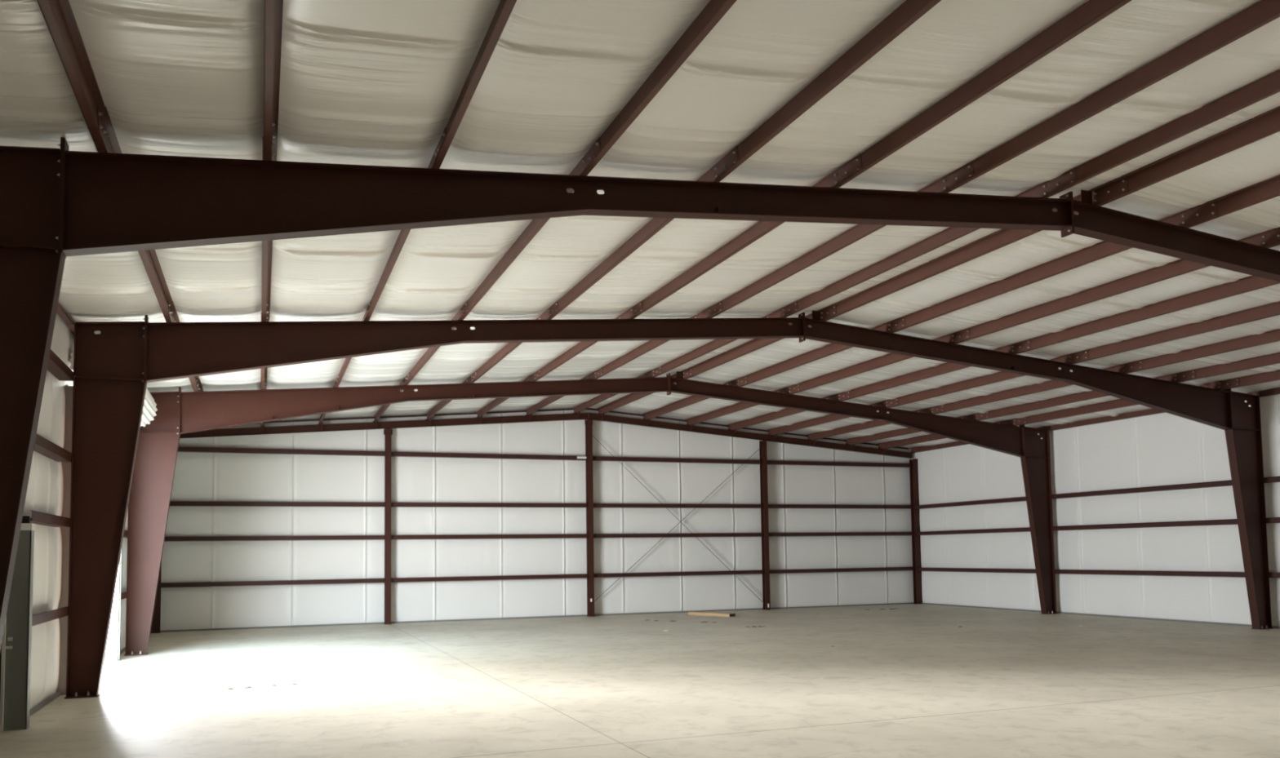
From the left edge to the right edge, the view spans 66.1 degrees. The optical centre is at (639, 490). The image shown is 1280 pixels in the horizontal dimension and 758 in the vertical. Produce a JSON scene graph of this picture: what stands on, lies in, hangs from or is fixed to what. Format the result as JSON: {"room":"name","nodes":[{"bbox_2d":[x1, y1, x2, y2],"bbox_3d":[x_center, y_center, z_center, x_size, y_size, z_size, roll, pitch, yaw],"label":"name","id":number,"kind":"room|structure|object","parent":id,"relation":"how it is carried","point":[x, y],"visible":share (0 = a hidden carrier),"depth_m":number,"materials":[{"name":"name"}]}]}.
{"room":"empty warehouse","nodes":[
{"label":"empty warehouse","id":0,"kind":"room"},
{"bbox_2d":[22,312,128,709],"bbox_3d":[-3.718,-0.634,2.186,0.091,5.505,51.750,1,-4,-21],"label":"wall","id":1,"kind":"structure","parent":0,"point":[44,494],"depth_m":13.48,"materials":[{"name":"white plastic"}]},
{"bbox_2d":[0,515,35,732],"bbox_3d":[-6.922,1.478,10.616,0.310,2.455,1.920,1,-4,-21],"label":"door","id":2,"kind":"structure","parent":1,"relation":"in","point":[16,642],"depth_m":11.36,"materials":[{"name":"grey paint"}]},
{"bbox_2d":[31,606,67,626],"bbox_3d":[-7.721,1.633,12.741,0.185,0.125,2.531,1,-4,-21],"label":"girt","id":3,"kind":"object","parent":1,"relation":"attached to","point":[44,617],"visible":0.64,"depth_m":12.67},
{"bbox_2d":[30,510,70,527],"bbox_3d":[-7.738,0.386,12.820,0.185,0.125,2.531,1,-4,-21],"label":"girt","id":4,"kind":"object","parent":1,"relation":"attached to","point":[37,517],"visible":0.86,"depth_m":12.71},
{"bbox_2d":[33,434,71,462],"bbox_3d":[-7.751,-0.542,12.880,0.185,0.125,2.531,1,-4,-21],"label":"girt","id":5,"kind":"object","parent":1,"relation":"attached to","point":[42,446],"visible":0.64,"depth_m":12.86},
{"bbox_2d":[47,349,73,381],"bbox_3d":[-7.767,-1.710,12.954,0.185,0.125,2.531,1,-4,-21],"label":"girt","id":6,"kind":"object","parent":1,"relation":"attached to","point":[56,366],"visible":0.55,"depth_m":13.37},
{"bbox_2d":[56,302,73,324],"bbox_3d":[-7.042,-2.702,11.147,0.096,0.190,6.537,1,-4,-21],"label":"strut","id":7,"kind":"object","parent":1,"relation":"attached to","point":[60,312],"visible":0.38,"depth_m":13.74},
{"bbox_2d":[29,631,151,716],"bbox_3d":[-10.117,3.251,18.739,0.050,0.045,15.630,1,-4,-21],"label":"baseboard","id":8,"kind":"structure","parent":1,"relation":"attached to","point":[38,707],"depth_m":13.26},
{"bbox_2d":[56,347,157,695],"bbox_3d":[-9.004,0.496,16.878,0.818,5.274,5.150,1,-4,-21],"label":"door","id":9,"kind":"structure","parent":1,"relation":"in","point":[113,647],"depth_m":14.44,"materials":[{"name":"white paint"}]},
{"bbox_2d":[160,408,913,631],"bbox_3d":[-1.606,0.661,30.657,24.580,6.497,0.082,1,-4,-21],"label":"wall","id":10,"kind":"structure","parent":0,"point":[197,476],"depth_m":29.82,"materials":[{"name":"white plastic"}]},
{"bbox_2d":[160,578,384,587],"bbox_3d":[-10.031,2.563,27.166,5.844,0.125,0.185,1,-4,-21],"label":"girt","id":11,"kind":"object","parent":10,"relation":"attached to","point":[352,580],"visible":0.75,"depth_m":27.03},
{"bbox_2d":[164,535,385,542],"bbox_3d":[-10.049,1.336,27.244,5.844,0.125,0.185,1,-4,-21],"label":"girt","id":12,"kind":"object","parent":10,"relation":"attached to","point":[305,537],"visible":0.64,"depth_m":27.13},
{"bbox_2d":[169,501,385,506],"bbox_3d":[-10.062,0.393,27.305,5.844,0.125,0.185,1,-4,-21],"label":"girt","id":13,"kind":"object","parent":10,"relation":"attached to","point":[217,504],"visible":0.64,"depth_m":27.23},
{"bbox_2d":[177,446,385,456],"bbox_3d":[-10.082,-1.074,27.399,5.844,0.125,0.185,1,-4,-21],"label":"girt","id":14,"kind":"object","parent":10,"relation":"attached to","point":[180,449],"visible":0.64,"depth_m":27.34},
{"bbox_2d":[391,451,586,460],"bbox_3d":[-4.436,-1.014,29.570,5.936,0.125,0.185,1,-4,-21],"label":"girt","id":15,"kind":"object","parent":10,"relation":"attached to","point":[396,454],"visible":0.88,"depth_m":29.42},
{"bbox_2d":[391,502,586,507],"bbox_3d":[-4.415,0.453,29.476,5.936,0.125,0.185,1,-4,-21],"label":"girt","id":16,"kind":"object","parent":10,"relation":"attached to","point":[393,504],"visible":0.87,"depth_m":29.37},
{"bbox_2d":[391,533,587,539],"bbox_3d":[-4.402,1.396,29.415,5.936,0.125,0.185,1,-4,-21],"label":"girt","id":17,"kind":"object","parent":10,"relation":"attached to","point":[559,535],"visible":0.87,"depth_m":29.27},
{"bbox_2d":[391,573,587,582],"bbox_3d":[-4.385,2.623,29.337,5.936,0.125,0.185,1,-4,-21],"label":"girt","id":18,"kind":"object","parent":10,"relation":"attached to","point":[577,575],"visible":0.88,"depth_m":29.19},
{"bbox_2d":[160,602,913,632],"bbox_3d":[-1.558,3.880,30.443,24.400,0.045,0.050,1,-4,-21],"label":"baseboard","id":19,"kind":"structure","parent":10,"relation":"attached to","point":[450,620],"depth_m":29.49,"materials":[{"name":"metal"}]},
{"bbox_2d":[257,408,908,449],"bbox_3d":[-1.630,-2.065,30.796,24.000,1.009,0.050,1,-4,-21],"label":"trim","id":20,"kind":"structure","parent":10,"relation":"attached to","point":[555,410],"depth_m":30.03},
{"bbox_2d":[592,456,761,464],"bbox_3d":[1.254,-0.954,31.757,5.936,0.125,0.185,1,-4,-21],"label":"girt","id":21,"kind":"object","parent":10,"relation":"attached to","point":[594,458],"visible":0.87,"depth_m":31.64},
{"bbox_2d":[593,503,762,508],"bbox_3d":[1.275,0.513,31.663,5.936,0.125,0.185,1,-4,-21],"label":"girt","id":22,"kind":"object","parent":10,"relation":"attached to","point":[595,505],"visible":0.91,"depth_m":31.57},
{"bbox_2d":[593,533,763,537],"bbox_3d":[1.288,1.456,31.603,5.936,0.125,0.185,1,-4,-21],"label":"girt","id":23,"kind":"object","parent":10,"relation":"attached to","point":[686,535],"visible":0.88,"depth_m":31.50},
{"bbox_2d":[594,570,763,577],"bbox_3d":[1.305,2.684,31.524,5.936,0.125,0.185,1,-4,-21],"label":"girt","id":24,"kind":"object","parent":10,"relation":"attached to","point":[727,572],"visible":0.91,"depth_m":31.38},
{"bbox_2d":[767,460,911,467],"bbox_3d":[6.901,-0.894,33.928,5.844,0.125,0.185,1,-4,-21],"label":"girt","id":25,"kind":"object","parent":10,"relation":"attached to","point":[769,462],"visible":0.89,"depth_m":33.80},
{"bbox_2d":[768,504,913,509],"bbox_3d":[6.921,0.573,33.834,5.844,0.125,0.185,1,-4,-21],"label":"girt","id":26,"kind":"object","parent":10,"relation":"attached to","point":[770,506],"visible":1,"depth_m":33.65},
{"bbox_2d":[768,532,914,537],"bbox_3d":[6.935,1.516,33.774,5.844,0.125,0.185,1,-4,-21],"label":"girt","id":27,"kind":"object","parent":10,"relation":"attached to","point":[813,534],"visible":0.88,"depth_m":33.67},
{"bbox_2d":[769,567,915,573],"bbox_3d":[6.952,2.744,33.695,5.844,0.125,0.185,1,-4,-21],"label":"girt","id":28,"kind":"object","parent":10,"relation":"attached to","point":[877,569],"visible":0.88,"depth_m":33.58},
{"bbox_2d":[0,0,1279,448],"bbox_3d":[7.624,-3.714,6.769,24.600,1.093,51.750,1,-4,-21],"label":"ceiling","id":29,"kind":"structure","parent":0,"point":[369,82],"depth_m":9.80,"materials":[{"name":"white plastic"}]},
{"bbox_2d":[179,411,589,438],"bbox_3d":[-7.147,-1.887,28.345,12.046,1.163,0.394,1,-4,-21],"label":"rafter","id":30,"kind":"object","parent":29,"relation":"attached to","point":[263,430],"visible":0.88,"depth_m":28.37,"materials":[{"name":"metal"}]},
{"bbox_2d":[588,413,913,458],"bbox_3d":[4.104,-1.767,32.670,12.046,1.163,0.394,1,-4,-21],"label":"rafter","id":31,"kind":"object","parent":29,"relation":"attached to","point":[598,417],"visible":1,"depth_m":32.57,"materials":[{"name":"metal"}]},
{"bbox_2d":[0,604,1279,757],"bbox_3d":[7.709,2.358,6.380,25.800,0.250,52.750,1,-4,-21],"label":"floor","id":32,"kind":"structure","parent":0,"point":[905,681],"depth_m":13.77,"materials":[{"name":"concrete"}]},
{"bbox_2d":[151,561,161,633],"bbox_3d":[-12.779,1.216,26.096,0.240,5.119,0.240,1,-4,-21],"label":"wall post","id":33,"kind":"object","parent":32,"relation":"on","point":[155,628],"visible":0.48,"depth_m":25.88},
{"bbox_2d":[383,428,392,624],"bbox_3d":[-7.216,1.036,28.252,0.240,5.598,0.240,1,-4,-21],"label":"wall post","id":34,"kind":"object","parent":32,"relation":"on","point":[388,433],"visible":1,"depth_m":28.16,"materials":[{"name":"metal"}]},
{"bbox_2d":[584,419,595,617],"bbox_3d":[-1.530,0.852,30.454,0.240,6.088,0.240,1,-4,-21],"label":"wall post","id":35,"kind":"object","parent":32,"relation":"on","point":[588,423],"visible":1,"depth_m":30.40,"materials":[{"name":"metal"}]},
{"bbox_2d":[594,448,759,601],"bbox_3d":[1.303,1.044,31.581,5.914,4.947,0.022,1,-4,-21],"label":"cable","id":36,"kind":"object","parent":35,"relation":"attached to","point":[759,448],"visible":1,"depth_m":31.51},
{"bbox_2d":[124,371,1057,656],"bbox_3d":[0.779,0.248,24.466,24.093,6.464,0.220,1,-4,-21],"label":"frame","id":37,"kind":"object","parent":32,"relation":"on","point":[178,413],"visible":0.97,"depth_m":22.11,"materials":[{"name":"metal"}]},
{"bbox_2d":[164,301,202,391],"bbox_3d":[-8.143,-2.372,17.716,0.119,0.215,7.669,1,-4,-21],"label":"purlin","id":38,"kind":"object","parent":37,"relation":"on","point":[171,308],"visible":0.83,"depth_m":14.81,"materials":[{"name":"metal"}]},
{"bbox_2d":[373,372,409,422],"bbox_3d":[-6.370,-2.273,25.132,0.119,0.215,7.204,1,-4,-21],"label":"purlin","id":39,"kind":"object","parent":37,"relation":"on","point":[384,408],"visible":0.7,"depth_m":26.13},
{"bbox_2d":[425,370,477,420],"bbox_3d":[-4.972,-2.378,25.678,0.119,0.215,7.204,1,-4,-21],"label":"purlin","id":40,"kind":"object","parent":37,"relation":"on","point":[440,406],"visible":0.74,"depth_m":26.48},
{"bbox_2d":[475,368,541,417],"bbox_3d":[-3.574,-2.483,26.224,0.119,0.215,7.204,1,-4,-21],"label":"purlin","id":41,"kind":"object","parent":37,"relation":"on","point":[497,402],"visible":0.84,"depth_m":27.13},
{"bbox_2d":[525,367,602,415],"bbox_3d":[-2.166,-2.589,26.774,0.119,0.215,7.204,1,-4,-21],"label":"purlin","id":42,"kind":"object","parent":37,"relation":"on","point":[549,400],"visible":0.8,"depth_m":27.61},
{"bbox_2d":[573,366,662,413],"bbox_3d":[-0.749,-2.696,27.327,0.119,0.215,7.204,1,-4,-21],"label":"purlin","id":43,"kind":"object","parent":37,"relation":"on","point":[602,397],"visible":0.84,"depth_m":28.19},
{"bbox_2d":[596,367,693,414],"bbox_3d":[0.013,-2.688,27.620,0.119,0.215,7.204,1,-4,-21],"label":"purlin","id":44,"kind":"object","parent":37,"relation":"attached to","point":[631,397],"visible":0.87,"depth_m":28.52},
{"bbox_2d":[642,375,749,420],"bbox_3d":[1.433,-2.551,28.157,0.119,0.215,7.204,1,-4,-21],"label":"purlin","id":45,"kind":"object","parent":37,"relation":"attached to","point":[691,400],"visible":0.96,"depth_m":28.59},
{"bbox_2d":[684,383,800,425],"bbox_3d":[2.844,-2.415,28.692,0.119,0.215,7.204,1,-4,-21],"label":"purlin","id":46,"kind":"object","parent":37,"relation":"attached to","point":[740,406],"visible":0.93,"depth_m":29.18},
{"bbox_2d":[674,303,839,378],"bbox_3d":[2.271,-3.093,21.777,0.119,0.215,7.669,1,-4,-21],"label":"purlin","id":47,"kind":"object","parent":37,"relation":"on","point":[754,344],"visible":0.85,"depth_m":21.74,"materials":[{"name":"metal"}]},
{"bbox_2d":[727,391,851,431],"bbox_3d":[4.246,-2.280,29.222,0.119,0.215,7.204,1,-4,-21],"label":"purlin","id":48,"kind":"object","parent":37,"relation":"attached to","point":[785,412],"visible":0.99,"depth_m":29.71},
{"bbox_2d":[726,316,907,386],"bbox_3d":[3.691,-2.956,22.315,0.119,0.215,7.669,1,-4,-21],"label":"purlin","id":49,"kind":"object","parent":37,"relation":"on","point":[829,349],"visible":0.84,"depth_m":21.98,"materials":[{"name":"metal"}]},
{"bbox_2d":[767,398,897,435],"bbox_3d":[5.648,-2.145,29.753,0.119,0.215,7.204,1,-4,-21],"label":"purlin","id":50,"kind":"object","parent":37,"relation":"attached to","point":[829,418],"visible":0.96,"depth_m":30.25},
{"bbox_2d":[777,328,972,394],"bbox_3d":[5.102,-2.820,22.849,0.119,0.215,7.669,1,-4,-21],"label":"purlin","id":51,"kind":"object","parent":37,"relation":"on","point":[891,358],"visible":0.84,"depth_m":22.53,"materials":[{"name":"metal"}]},
{"bbox_2d":[807,404,944,440],"bbox_3d":[7.050,-2.010,30.283,0.119,0.215,7.204,1,-4,-21],"label":"purlin","id":52,"kind":"object","parent":37,"relation":"on","point":[873,424],"visible":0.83,"depth_m":30.82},
{"bbox_2d":[845,411,989,444],"bbox_3d":[8.470,-1.873,30.821,0.119,0.215,7.204,1,-4,-21],"label":"purlin","id":53,"kind":"object","parent":37,"relation":"on","point":[902,432],"visible":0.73,"depth_m":31.68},
{"bbox_2d":[826,339,1032,401],"bbox_3d":[6.504,-2.685,23.380,0.119,0.215,7.669,1,-4,-21],"label":"purlin","id":54,"kind":"object","parent":37,"relation":"on","point":[944,368],"visible":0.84,"depth_m":23.08,"materials":[{"name":"metal"}]},
{"bbox_2d":[878,417,1028,448],"bbox_3d":[9.713,-1.754,31.291,0.119,0.215,7.204,1,-4,-21],"label":"purlin","id":55,"kind":"object","parent":37,"relation":"on","point":[929,437],"visible":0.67,"depth_m":32.36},
{"bbox_2d":[873,350,1088,411],"bbox_3d":[7.905,-2.550,23.910,0.119,0.215,7.669,1,-4,-21],"label":"purlin","id":56,"kind":"object","parent":37,"relation":"on","point":[1000,376],"visible":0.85,"depth_m":23.62,"materials":[{"name":"metal"}]},
{"bbox_2d":[918,360,1142,413],"bbox_3d":[9.307,-2.415,24.441,0.119,0.215,7.669,1,-4,-21],"label":"purlin","id":57,"kind":"object","parent":37,"relation":"on","point":[1051,384],"visible":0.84,"depth_m":24.16,"materials":[{"name":"metal"}]},
{"bbox_2d":[961,369,1197,418],"bbox_3d":[10.728,-2.278,24.978,0.119,0.215,7.669,1,-4,-21],"label":"purlin","id":58,"kind":"object","parent":37,"relation":"on","point":[1084,396],"visible":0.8,"depth_m":24.92,"materials":[{"name":"metal"}]},
{"bbox_2d":[999,377,1239,426],"bbox_3d":[11.970,-2.159,25.449,0.119,0.215,7.669,1,-4,-21],"label":"purlin","id":59,"kind":"object","parent":37,"relation":"on","point":[1115,404],"visible":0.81,"depth_m":25.58,"materials":[{"name":"metal"}]},
{"bbox_2d":[0,137,1279,650],"bbox_3d":[5.465,-0.596,12.299,24.093,6.464,0.220,1,-4,-21],"label":"frame","id":60,"kind":"object","parent":32,"relation":"on","point":[56,204],"visible":1,"depth_m":9.07,"materials":[{"name":"metal"}]},
{"bbox_2d":[36,0,120,153],"bbox_3d":[-3.449,-3.219,5.492,0.119,0.215,7.780,1,-4,-21],"label":"purlin","id":61,"kind":"object","parent":60,"relation":"on","point":[58,15],"visible":0.63,"depth_m":7.06,"materials":[{"name":"metal"}]},
{"bbox_2d":[261,117,277,321],"bbox_3d":[-4.578,-2.887,12.109,0.119,0.215,7.717,1,-4,-21],"label":"purlin","id":62,"kind":"object","parent":60,"relation":"on","point":[267,246],"visible":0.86,"depth_m":12.81,"materials":[{"name":"metal"}]},
{"bbox_2d":[263,0,283,160],"bbox_3d":[-2.209,-3.312,5.976,0.119,0.215,7.780,1,-4,-21],"label":"purlin","id":63,"kind":"object","parent":60,"relation":"on","point":[273,9],"visible":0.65,"depth_m":7.49,"materials":[{"name":"metal"}]},
{"bbox_2d":[362,127,446,320],"bbox_3d":[-3.161,-2.994,12.662,0.119,0.215,7.717,1,-4,-21],"label":"purlin","id":64,"kind":"object","parent":60,"relation":"on","point":[403,234],"visible":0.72,"depth_m":12.60,"materials":[{"name":"metal"}]},
{"bbox_2d":[432,0,516,168],"bbox_3d":[-0.792,-3.419,6.530,0.119,0.215,7.780,1,-4,-21],"label":"purlin","id":65,"kind":"object","parent":60,"relation":"on","point":[505,7],"visible":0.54,"depth_m":7.72,"materials":[{"name":"metal"}]},
{"bbox_2d":[452,137,600,328],"bbox_3d":[-1.763,-3.099,13.208,0.119,0.215,7.717,1,-4,-21],"label":"purlin","id":66,"kind":"object","parent":60,"relation":"on","point":[535,225],"visible":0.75,"depth_m":12.69,"materials":[{"name":"metal"}]},
{"bbox_2d":[538,146,738,319],"bbox_3d":[-0.365,-3.205,13.754,0.119,0.215,7.717,1,-4,-21],"label":"purlin","id":67,"kind":"object","parent":60,"relation":"on","point":[655,225],"visible":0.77,"depth_m":13.11,"materials":[{"name":"metal"}]},
{"bbox_2d":[567,0,737,193],"bbox_3d":[0.607,-3.525,7.076,0.119,0.215,7.780,1,-4,-21],"label":"purlin","id":68,"kind":"object","parent":60,"relation":"on","point":[714,11],"visible":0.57,"depth_m":8.08,"materials":[{"name":"metal"}]},
{"bbox_2d":[619,153,862,319],"bbox_3d":[1.034,-3.310,14.300,0.119,0.215,7.717,1,-4,-21],"label":"purlin","id":69,"kind":"object","parent":60,"relation":"on","point":[761,228],"visible":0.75,"depth_m":13.65,"materials":[{"name":"metal"}]},
{"bbox_2d":[713,0,941,182],"bbox_3d":[2.005,-3.630,7.622,0.119,0.215,7.780,1,-4,-21],"label":"purlin","id":70,"kind":"object","parent":60,"relation":"attached to","point":[909,11],"visible":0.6,"depth_m":8.41,"materials":[{"name":"metal"}]},
{"bbox_2d":[694,160,974,318],"bbox_3d":[2.441,-3.416,14.850,0.119,0.215,7.717,1,-4,-21],"label":"purlin","id":71,"kind":"object","parent":60,"relation":"on","point":[858,232],"visible":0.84,"depth_m":14.20,"materials":[{"name":"metal"}]},
{"bbox_2d":[766,167,1076,318],"bbox_3d":[3.858,-3.523,15.403,0.119,0.215,7.717,1,-4,-21],"label":"purlin","id":72,"kind":"object","parent":60,"relation":"on","point":[950,234],"visible":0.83,"depth_m":14.78,"materials":[{"name":"metal"}]},
{"bbox_2d":[834,0,1131,187],"bbox_3d":[3.403,-3.735,8.168,0.119,0.215,7.780,1,-4,-21],"label":"purlin","id":73,"kind":"object","parent":60,"relation":"attached to","point":[1091,11],"visible":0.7,"depth_m":8.76,"materials":[{"name":"metal"}]},
{"bbox_2d":[942,0,1279,193],"bbox_3d":[4.811,-3.841,8.717,0.119,0.215,7.780,1,-4,-21],"label":"purlin","id":74,"kind":"object","parent":60,"relation":"attached to","point":[1263,12],"visible":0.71,"depth_m":9.16,"materials":[{"name":"metal"}]},
{"bbox_2d":[1043,69,1279,198],"bbox_3d":[6.228,-3.948,9.270,0.119,0.215,7.780,1,-4,-21],"label":"purlin","id":75,"kind":"object","parent":60,"relation":"attached to","point":[1268,86],"visible":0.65,"depth_m":10.46,"materials":[{"name":"metal"}]},
{"bbox_2d":[1074,106,1279,206],"bbox_3d":[6.990,-3.940,9.563,0.119,0.215,7.780,1,-4,-21],"label":"purlin","id":76,"kind":"object","parent":60,"relation":"on","point":[1266,124],"visible":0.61,"depth_m":11.11,"materials":[{"name":"metal"}]},
{"bbox_2d":[1162,174,1279,228],"bbox_3d":[8.410,-3.803,10.101,0.119,0.215,7.780,1,-4,-21],"label":"purlin","id":77,"kind":"object","parent":60,"relation":"on","point":[1267,189],"visible":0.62,"depth_m":12.25,"materials":[{"name":"metal"}]},
{"bbox_2d":[64,311,1273,699],"bbox_3d":[3.114,-0.172,18.404,24.093,6.464,0.220,1,-4,-21],"label":"frame","id":78,"kind":"object","parent":32,"relation":"on","point":[113,367],"visible":0.96,"depth_m":15.34,"materials":[{"name":"metal"}]},
{"bbox_2d":[89,106,178,322],"bbox_3d":[-5.806,-2.794,11.630,0.119,0.215,7.717,1,-4,-21],"label":"purlin","id":79,"kind":"object","parent":78,"relation":"on","point":[149,259],"visible":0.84,"depth_m":11.62,"materials":[{"name":"metal"}]},
{"bbox_2d":[261,310,269,390],"bbox_3d":[-6.928,-2.466,18.191,0.119,0.215,7.669,1,-4,-21],"label":"purlin","id":80,"kind":"object","parent":78,"relation":"on","point":[264,371],"visible":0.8,"depth_m":20.06,"materials":[{"name":"metal"}]},
{"bbox_2d":[333,301,370,387],"bbox_3d":[-5.511,-2.572,18.744,0.119,0.215,7.669,1,-4,-21],"label":"purlin","id":81,"kind":"object","parent":78,"relation":"on","point":[347,361],"visible":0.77,"depth_m":19.62,"materials":[{"name":"metal"}]},
{"bbox_2d":[401,300,467,385],"bbox_3d":[-4.113,-2.678,19.290,0.119,0.215,7.669,1,-4,-21],"label":"purlin","id":82,"kind":"object","parent":78,"relation":"on","point":[430,352],"visible":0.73,"depth_m":19.50,"materials":[{"name":"metal"}]},
{"bbox_2d":[466,301,558,383],"bbox_3d":[-2.714,-2.783,19.836,0.119,0.215,7.669,1,-4,-21],"label":"purlin","id":83,"kind":"object","parent":78,"relation":"on","point":[508,348],"visible":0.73,"depth_m":19.84,"materials":[{"name":"metal"}]},
{"bbox_2d":[527,300,643,381],"bbox_3d":[-1.316,-2.888,20.381,0.119,0.215,7.669,1,-4,-21],"label":"purlin","id":84,"kind":"object","parent":78,"relation":"on","point":[580,347],"visible":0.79,"depth_m":20.36,"materials":[{"name":"metal"}]},
{"bbox_2d":[586,300,722,379],"bbox_3d":[0.092,-2.994,20.931,0.119,0.215,7.669,1,-4,-21],"label":"purlin","id":85,"kind":"object","parent":78,"relation":"on","point":[650,345],"visible":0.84,"depth_m":20.95,"materials":[{"name":"metal"}]},
{"bbox_2d":[644,300,798,377],"bbox_3d":[1.509,-3.101,21.484,0.119,0.215,7.669,1,-4,-21],"label":"purlin","id":86,"kind":"object","parent":78,"relation":"on","point":[717,344],"visible":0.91,"depth_m":21.49,"materials":[{"name":"metal"}]},
{"bbox_2d":[805,174,1130,321],"bbox_3d":[4.620,-3.515,15.696,0.119,0.215,7.717,1,-4,-21],"label":"purlin","id":87,"kind":"object","parent":78,"relation":"on","point":[998,239],"visible":0.7,"depth_m":15.04,"materials":[{"name":"metal"}]},
{"bbox_2d":[872,200,1220,333],"bbox_3d":[6.041,-3.378,16.234,0.119,0.215,7.717,1,-4,-21],"label":"purlin","id":88,"kind":"object","parent":78,"relation":"on","point":[1104,249],"visible":0.74,"depth_m":15.41,"materials":[{"name":"metal"}]},
{"bbox_2d":[936,226,1279,342],"bbox_3d":[7.452,-3.242,16.768,0.119,0.215,7.717,1,-4,-21],"label":"purlin","id":89,"kind":"object","parent":78,"relation":"on","point":[1180,267],"visible":0.67,"depth_m":16.17,"materials":[{"name":"metal"}]},
{"bbox_2d":[1000,275,1279,353],"bbox_3d":[8.854,-3.107,17.298,0.119,0.215,7.717,1,-4,-21],"label":"purlin","id":90,"kind":"object","parent":78,"relation":"on","point":[1251,283],"visible":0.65,"depth_m":17.03,"materials":[{"name":"metal"}]},
{"bbox_2d":[1059,301,1279,362],"bbox_3d":[10.255,-2.972,17.829,0.119,0.215,7.717,1,-4,-21],"label":"purlin","id":91,"kind":"object","parent":78,"relation":"on","point":[1272,309],"visible":0.66,"depth_m":18.15,"materials":[{"name":"metal"}]},
{"bbox_2d":[1111,328,1279,373],"bbox_3d":[11.657,-2.837,18.359,0.119,0.215,7.717,1,-4,-21],"label":"purlin","id":92,"kind":"object","parent":78,"relation":"on","point":[1271,336],"visible":0.69,"depth_m":19.33,"materials":[{"name":"metal"}]},
{"bbox_2d":[1164,352,1279,381],"bbox_3d":[13.077,-2.700,18.897,0.119,0.215,7.717,1,-4,-21],"label":"purlin","id":93,"kind":"object","parent":78,"relation":"on","point":[1274,358],"visible":0.67,"depth_m":20.48,"materials":[{"name":"metal"}]},
{"bbox_2d":[1208,369,1279,390],"bbox_3d":[14.320,-2.580,19.367,0.119,0.215,7.717,1,-4,-21],"label":"purlin","id":94,"kind":"object","parent":78,"relation":"on","point":[1264,377],"visible":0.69,"depth_m":21.45,"materials":[{"name":"metal"}]},
{"bbox_2d":[688,612,735,617],"bbox_3d":[2.179,3.763,29.787,0.260,0.090,1.708,3,-5,-43],"label":"wooden board","id":95,"kind":"object","parent":32,"relation":"on","point":[704,614],"visible":1,"depth_m":29.59,"materials":[{"name":"brown wood"}]},
{"bbox_2d":[759,440,770,610],"bbox_3d":[4.163,1.157,32.626,0.240,5.598,0.240,1,-4,-21],"label":"wall post","id":96,"kind":"object","parent":32,"relation":"on","point":[762,445],"visible":1,"depth_m":32.59,"materials":[{"name":"metal"}]},
{"bbox_2d":[592,435,763,603],"bbox_3d":[1.310,1.008,31.564,5.915,5.416,0.022,1,-4,-21],"label":"cable","id":97,"kind":"object","parent":96,"relation":"attached to","point":[593,436],"visible":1,"depth_m":31.51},
{"bbox_2d":[909,458,922,604],"bbox_3d":[9.770,1.457,34.765,0.240,5.116,0.240,1,-4,-21],"label":"wall post","id":98,"kind":"object","parent":32,"relation":"on","point":[913,471],"visible":1,"depth_m":34.74,"materials":[{"name":"metal"}]},
{"bbox_2d":[912,391,1279,626],"bbox_3d":[19.055,-0.393,10.941,0.094,5.505,51.750,1,-4,-21],"label":"wall","id":99,"kind":"structure","parent":0,"point":[1162,449],"depth_m":26.89,"materials":[{"name":"white plastic"}]},
{"bbox_2d":[914,527,1030,535],"bbox_3d":[10.953,1.337,31.767,0.185,0.125,6.428,1,-4,-21],"label":"girt","id":100,"kind":"object","parent":99,"relation":"attached to","point":[1024,529],"visible":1,"depth_m":31.78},
{"bbox_2d":[915,567,1035,573],"bbox_3d":[10.970,2.584,31.687,0.185,0.125,6.428,1,-4,-21],"label":"girt","id":101,"kind":"object","parent":99,"relation":"attached to","point":[919,569],"visible":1,"depth_m":31.62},
{"bbox_2d":[909,426,1049,453],"bbox_3d":[10.861,-1.616,32.035,0.096,0.190,6.604,1,-4,-21],"label":"strut","id":102,"kind":"object","parent":99,"relation":"attached to","point":[919,449],"visible":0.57,"depth_m":33.65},
{"bbox_2d":[913,497,1054,509],"bbox_3d":[10.940,0.408,31.826,0.185,0.125,6.428,1,-4,-21],"label":"girt","id":103,"kind":"object","parent":99,"relation":"attached to","point":[1017,499],"visible":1,"depth_m":31.93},
{"bbox_2d":[921,603,1279,629],"bbox_3d":[19.108,2.328,10.719,0.050,0.045,51.650,1,-4,-21],"label":"baseboard","id":104,"kind":"structure","parent":99,"relation":"attached to","point":[1066,613],"depth_m":26.73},
{"bbox_2d":[1052,480,1232,498],"bbox_3d":[13.262,-0.010,25.797,0.185,0.125,6.497,1,-4,-21],"label":"girt","id":105,"kind":"object","parent":99,"relation":"attached to","point":[1220,483],"visible":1,"depth_m":25.65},
{"bbox_2d":[1053,519,1237,530],"bbox_3d":[13.275,0.918,25.738,0.185,0.125,6.497,1,-4,-21],"label":"girt","id":106,"kind":"object","parent":99,"relation":"attached to","point":[1228,522],"visible":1,"depth_m":25.53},
{"bbox_2d":[1054,569,1244,577],"bbox_3d":[13.293,2.166,25.658,0.185,0.125,6.497,1,-4,-21],"label":"girt","id":107,"kind":"object","parent":99,"relation":"attached to","point":[1201,574],"visible":1,"depth_m":25.39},
{"bbox_2d":[1048,391,1258,431],"bbox_3d":[13.216,-2.040,25.920,0.096,0.190,6.489,1,-4,-21],"label":"strut","id":108,"kind":"object","parent":99,"relation":"attached to","point":[1151,411],"visible":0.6,"depth_m":26.93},
{"bbox_2d":[1258,387,1279,397],"bbox_3d":[15.560,-2.462,19.837,0.096,0.190,6.537,1,-4,-21],"label":"strut","id":109,"kind":"object","parent":99,"relation":"attached to","point":[1273,391],"visible":0.6,"depth_m":22.64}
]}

